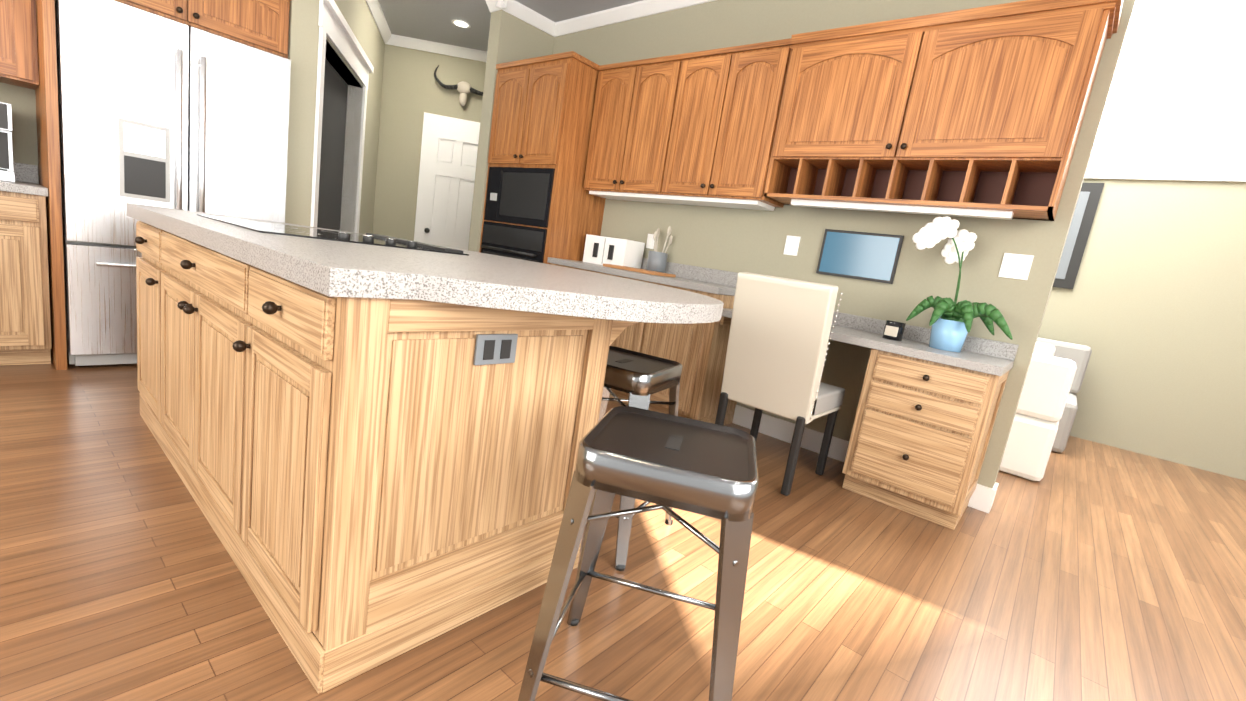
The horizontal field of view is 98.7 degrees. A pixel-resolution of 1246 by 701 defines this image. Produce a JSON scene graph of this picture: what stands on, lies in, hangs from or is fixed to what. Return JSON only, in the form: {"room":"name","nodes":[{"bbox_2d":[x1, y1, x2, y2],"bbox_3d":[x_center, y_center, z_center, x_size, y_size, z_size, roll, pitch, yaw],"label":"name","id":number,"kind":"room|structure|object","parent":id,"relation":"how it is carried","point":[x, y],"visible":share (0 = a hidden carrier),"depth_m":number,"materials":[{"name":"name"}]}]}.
{"room":"kitchen","nodes":[
{"label":"kitchen","id":0,"kind":"room"},
{"bbox_2d":[0,0,485,240],"bbox_3d":[-3.357,-1.615,3.408,2.170,3.000,8.080,17,13,38],"label":"wall","id":1,"kind":"structure","parent":0,"point":[405,91],"depth_m":4.91,"materials":[{"name":"paint"}]},
{"bbox_2d":[0,0,38,89],"bbox_3d":[-3.408,-1.768,2.351,0.348,0.805,1.098,17,13,38],"label":"upper cabinet","id":2,"kind":"object","parent":1,"relation":"attached to","point":[18,48],"visible":1,"depth_m":2.65,"materials":[{"name":"brown wood"}]},
{"bbox_2d":[14,162,38,181],"bbox_3d":[-3.946,-0.953,2.259,0.022,0.100,1.994,17,13,38],"label":"backsplash","id":3,"kind":"structure","parent":1,"relation":"attached to","point":[23,172],"depth_m":2.98,"materials":[{"name":"grey stone"}]},
{"bbox_2d":[35,0,290,369],"bbox_3d":[-2.699,-1.079,3.176,0.704,2.235,1.017,17,13,38],"label":"cabinet","id":4,"kind":"object","parent":1,"relation":"attached to","point":[262,25],"visible":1,"depth_m":2.78,"materials":[{"name":"brown wood"}]},
{"bbox_2d":[310,0,373,232],"bbox_3d":[-2.264,-1.239,4.191,0.170,2.320,1.630,6,11,-17],"label":"door frame","id":5,"kind":"structure","parent":1,"relation":"attached to","point":[335,28],"depth_m":4.08,"materials":[{"name":"white wood"}]},
{"bbox_2d":[365,0,486,61],"bbox_3d":[-1.698,-3.044,5.109,1.574,0.173,3.076,17,13,38],"label":"crown molding","id":6,"kind":"structure","parent":1,"relation":"attached to","point":[374,6],"depth_m":5.46,"materials":[{"name":"white"}]},
{"bbox_2d":[414,112,479,249],"bbox_3d":[-1.873,-1.409,5.877,0.526,2.155,0.600,17,13,38],"label":"door","id":7,"kind":"structure","parent":1,"relation":"in","point":[448,159],"depth_m":5.77,"materials":[{"name":"white wood"}]},
{"bbox_2d":[434,65,482,105],"bbox_3d":[-1.663,-2.742,5.593,0.415,0.352,0.475,17,13,38],"label":"skull","id":8,"kind":"object","parent":1,"relation":"attached to","point":[463,88],"visible":0.85,"depth_m":5.57,"materials":[{"name":"beige"}]},
{"bbox_2d":[485,0,516,14],"bbox_3d":[-1.397,-2.743,3.746,0.285,0.140,1.355,17,13,38],"label":"crown molding","id":9,"kind":"structure","parent":1,"relation":"attached to","point":[509,6],"depth_m":4.28,"materials":[{"name":"white"}]},
{"bbox_2d":[513,2,556,35],"bbox_3d":[-0.760,-2.790,4.454,0.065,0.127,0.450,17,13,38],"label":"crown molding","id":10,"kind":"structure","parent":1,"relation":"attached to","point":[524,13],"depth_m":4.47,"materials":[{"name":"white"}]},
{"bbox_2d":[378,0,641,50],"bbox_3d":[0.018,-3.256,3.051,12.000,1.974,12.000,17,13,38],"label":"ceiling","id":11,"kind":"structure","parent":0,"point":[429,20],"depth_m":4.73,"materials":[{"name":"white paint"}]},
{"bbox_2d":[451,20,470,27],"bbox_3d":[-1.480,-2.983,4.885,0.168,0.005,0.168,14,12,29],"label":"recessed light","id":12,"kind":"object","parent":11,"relation":"in","point":[459,23],"visible":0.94,"depth_m":4.85,"materials":[{"name":"white"}]},
{"bbox_2d":[0,358,1245,700],"bbox_3d":[-0.532,0.333,3.698,12.000,0.050,12.000,17,13,38],"label":"floor","id":13,"kind":"structure","parent":0,"point":[1084,570],"depth_m":1.72,"materials":[{"name":"brown wood"}]},
{"bbox_2d":[0,198,51,365],"bbox_3d":[-3.388,-0.392,2.644,0.638,0.880,0.715,17,13,38],"label":"base cabinet","id":14,"kind":"object","parent":13,"relation":"on","point":[25,329],"depth_m":2.66,"materials":[{"name":"brown wood"}]},
{"bbox_2d":[0,180,47,201],"bbox_3d":[-3.470,-0.738,1.870,1.318,0.040,1.994,17,13,38],"label":"countertop","id":15,"kind":"structure","parent":14,"relation":"on","point":[22,191],"depth_m":2.59,"materials":[{"name":"grey stone"}]},
{"bbox_2d":[0,102,14,181],"bbox_3d":[-3.271,-1.074,2.698,0.285,0.380,0.250,17,13,38],"label":"coffee machine","id":16,"kind":"object","parent":15,"relation":"on","point":[7,172],"visible":0.98,"depth_m":2.73,"materials":[{"name":"silver metal"}]},
{"bbox_2d":[55,0,290,365],"bbox_3d":[-2.666,-0.893,3.185,0.753,1.840,0.960,17,13,38],"label":"fridge","id":17,"kind":"object","parent":13,"relation":"on","point":[156,110],"visible":0.62,"depth_m":2.82,"materials":[{"name":"grey metal"}]},
{"bbox_2d":[127,211,625,693],"bbox_3d":[-1.016,0.069,2.106,2.024,0.880,1.136,17,13,38],"label":"kitchen island","id":18,"kind":"object","parent":13,"relation":"on","point":[368,443],"depth_m":1.32,"materials":[{"name":"brown wood"}]},
{"bbox_2d":[126,203,723,326],"bbox_3d":[-0.764,-0.325,2.090,2.344,0.125,1.434,17,13,38],"label":"island countertop","id":19,"kind":"structure","parent":18,"relation":"on","point":[395,281],"depth_m":1.30,"materials":[{"name":"grey stone"}]},
{"bbox_2d":[479,51,605,263],"bbox_3d":[-0.700,-1.079,4.476,0.898,2.375,0.608,17,13,38],"label":"tall cabinet","id":20,"kind":"object","parent":13,"relation":"on","point":[541,205],"visible":0.71,"depth_m":4.13,"materials":[{"name":"brown wood"}]},
{"bbox_2d":[547,261,638,397],"bbox_3d":[-0.062,-0.133,4.034,1.073,0.880,0.538,17,13,38],"label":"base cabinet","id":21,"kind":"object","parent":13,"relation":"on","point":[623,341],"depth_m":3.67,"materials":[{"name":"brown wood"}]},
{"bbox_2d":[518,406,758,700],"bbox_3d":[0.063,0.508,1.207,0.441,0.660,0.441,11,10,11],"label":"stool","id":22,"kind":"object","parent":13,"relation":"on","point":[665,462],"visible":1,"depth_m":1.05,"materials":[{"name":"grey metal"}]},
{"bbox_2d":[598,346,682,570],"bbox_3d":[-0.042,0.348,2.006,0.441,0.660,0.441,14,11,27],"label":"stool","id":23,"kind":"object","parent":13,"relation":"on","point":[639,378],"visible":0.5,"depth_m":1.81,"materials":[{"name":"grey metal"}]},
{"bbox_2d":[619,277,736,424],"bbox_3d":[0.453,0.022,3.610,0.577,0.880,0.538,17,13,38],"label":"base cabinet","id":24,"kind":"object","parent":13,"relation":"on","point":[697,351],"depth_m":3.34,"materials":[{"name":"brown wood"}]},
{"bbox_2d":[547,257,735,292],"bbox_3d":[0.169,-0.531,3.814,1.513,0.040,0.547,17,13,38],"label":"countertop","id":25,"kind":"structure","parent":24,"relation":"on","point":[677,280],"depth_m":3.53,"materials":[{"name":"grey stone"}]},
{"bbox_2d":[583,234,644,268],"bbox_3d":[-0.080,-0.766,4.166,0.420,0.218,0.235,17,13,38],"label":"toaster","id":26,"kind":"object","parent":25,"relation":"on","point":[600,250],"visible":0.94,"depth_m":4.07,"materials":[{"name":"white plastic"}]},
{"bbox_2d":[603,264,675,277],"bbox_3d":[0.113,-0.570,3.802,0.470,0.020,0.260,17,13,38],"label":"cutting board","id":27,"kind":"object","parent":25,"relation":"on","point":[644,271],"visible":0.98,"depth_m":3.70,"materials":[{"name":"brown wood"}]},
{"bbox_2d":[646,226,672,272],"bbox_3d":[0.265,-0.744,3.947,0.150,0.355,0.176,17,13,38],"label":"utensil crock","id":28,"kind":"object","parent":25,"relation":"on","point":[656,261],"visible":0.92,"depth_m":3.90,"materials":[{"name":"grey ceramic"}]},
{"bbox_2d":[715,272,844,495],"bbox_3d":[0.852,0.147,2.823,0.494,1.032,0.545,17,13,38],"label":"chair","id":29,"kind":"object","parent":13,"relation":"on","point":[778,339],"visible":0.98,"depth_m":2.59,"materials":[{"name":"beige fabric"}]},
{"bbox_2d":[720,308,1018,529],"bbox_3d":[1.196,0.251,2.974,1.423,0.880,0.573,17,13,38],"label":"desk","id":30,"kind":"object","parent":13,"relation":"on","point":[924,421],"visible":0.98,"depth_m":2.54,"materials":[{"name":"brown wood"}]},
{"bbox_2d":[882,320,905,340],"bbox_3d":[1.424,-0.105,2.811,0.092,0.095,0.102,17,13,38],"label":"candle jar","id":31,"kind":"object","parent":30,"relation":"on","point":[893,330],"visible":1,"depth_m":2.77,"materials":[{"name":"black"}]},
{"bbox_2d":[906,216,1012,352],"bbox_3d":[1.653,-0.319,2.616,0.525,0.648,0.270,17,13,38],"label":"orchid pot","id":32,"kind":"object","parent":30,"relation":"on","point":[951,328],"visible":1,"depth_m":2.64,"materials":[{"name":"blue"}]},
{"bbox_2d":[999,353,1076,480],"bbox_3d":[2.661,0.355,3.866,0.800,0.800,0.800,17,13,38],"label":"armchair","id":33,"kind":"object","parent":13,"relation":"on","point":[1040,410],"visible":0.4,"depth_m":3.38,"materials":[{"name":"white fabric"}]},
{"bbox_2d":[1033,337,1091,452],"bbox_3d":[3.110,0.181,5.074,1.900,0.850,0.900,17,13,38],"label":"sofa","id":34,"kind":"object","parent":13,"relation":"on","point":[1079,354],"visible":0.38,"depth_m":4.62,"materials":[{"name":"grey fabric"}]},
{"bbox_2d":[468,0,1135,488],"bbox_3d":[0.468,-1.065,3.608,4.020,3.000,0.700,17,13,38],"label":"wall","id":35,"kind":"structure","parent":0,"point":[736,240],"depth_m":3.25,"materials":[{"name":"paint"}]},
{"bbox_2d":[583,55,670,201],"bbox_3d":[0.157,-1.602,3.932,0.824,0.900,0.298,17,13,38],"label":"upper cabinet","id":36,"kind":"object","parent":35,"relation":"attached to","point":[628,111],"depth_m":3.85,"materials":[{"name":"brown wood"}]},
{"bbox_2d":[553,0,715,36],"bbox_3d":[0.848,-2.404,3.466,3.880,0.179,0.065,17,13,38],"label":"crown molding","id":37,"kind":"structure","parent":35,"relation":"attached to","point":[636,10],"depth_m":4.18,"materials":[{"name":"white"}]},
{"bbox_2d":[646,234,654,248],"bbox_3d":[0.213,-0.841,4.115,0.070,0.110,0.010,17,13,38],"label":"outlet","id":38,"kind":"object","parent":35,"relation":"attached to","point":[650,240],"depth_m":4.11,"materials":[{"name":"white plastic"}]},
{"bbox_2d":[641,258,737,288],"bbox_3d":[0.348,-0.610,4.003,1.513,0.100,0.022,17,13,38],"label":"backsplash","id":39,"kind":"structure","parent":35,"relation":"attached to","point":[717,277],"depth_m":3.82,"materials":[{"name":"grey stone"}]},
{"bbox_2d":[651,38,790,209],"bbox_3d":[0.686,-1.442,3.496,0.834,0.900,0.298,17,13,38],"label":"upper cabinet","id":40,"kind":"object","parent":35,"relation":"attached to","point":[698,128],"depth_m":3.37,"materials":[{"name":"brown wood"}]},
{"bbox_2d":[783,235,800,255],"bbox_3d":[1.074,-0.667,3.400,0.090,0.120,0.010,17,13,38],"label":"outlet","id":41,"kind":"object","parent":35,"relation":"attached to","point":[792,243],"depth_m":3.40,"materials":[{"name":"white plastic"}]},
{"bbox_2d":[770,18,907,175],"bbox_3d":[1.298,-1.378,2.971,0.762,0.670,0.318,17,13,38],"label":"upper cabinet","id":42,"kind":"object","parent":35,"relation":"attached to","point":[838,84],"depth_m":2.89,"materials":[{"name":"brown wood"}]},
{"bbox_2d":[816,229,903,283],"bbox_3d":[1.380,-0.558,3.141,0.440,0.270,0.020,17,13,38],"label":"frame","id":43,"kind":"object","parent":35,"relation":"attached to","point":[867,256],"visible":0.93,"depth_m":3.12,"materials":[{"name":"black"}]},
{"bbox_2d":[732,405,996,512],"bbox_3d":[0.780,0.441,3.703,3.015,0.130,0.015,17,13,38],"label":"baseboard","id":44,"kind":"structure","parent":35,"relation":"attached to","point":[982,498],"depth_m":3.37,"materials":[{"name":"white wood"}]},
{"bbox_2d":[876,0,1119,179],"bbox_3d":[1.765,-1.237,2.586,0.761,0.670,0.318,17,13,38],"label":"upper cabinet","id":45,"kind":"object","parent":35,"relation":"attached to","point":[978,112],"depth_m":2.45,"materials":[{"name":"brown wood"}]},
{"bbox_2d":[998,253,1033,279],"bbox_3d":[1.960,-0.420,2.668,0.120,0.120,0.010,17,13,38],"label":"outlet","id":46,"kind":"object","parent":35,"relation":"attached to","point":[1015,266],"depth_m":2.66,"materials":[{"name":"white plastic"}]},
{"bbox_2d":[1038,0,1141,337],"bbox_3d":[0.741,-1.864,3.711,4.100,4.600,0.130,17,13,38],"label":"wall","id":47,"kind":"structure","parent":0,"point":[1138,4],"depth_m":4.80,"materials":[{"name":"paint"}]},
{"bbox_2d":[1042,0,1245,480],"bbox_3d":[4.068,-1.590,5.021,7.600,4.600,0.150,17,13,38],"label":"wall","id":48,"kind":"structure","parent":0,"point":[1149,309],"depth_m":4.54,"materials":[{"name":"paint"}]},
{"bbox_2d":[1053,183,1103,288],"bbox_3d":[3.915,-1.117,5.091,0.800,0.950,0.033,17,13,38],"label":"picture frame","id":49,"kind":"object","parent":48,"relation":"attached to","point":[1079,232],"visible":0.32,"depth_m":4.88,"materials":[{"name":"black"}]}
]}

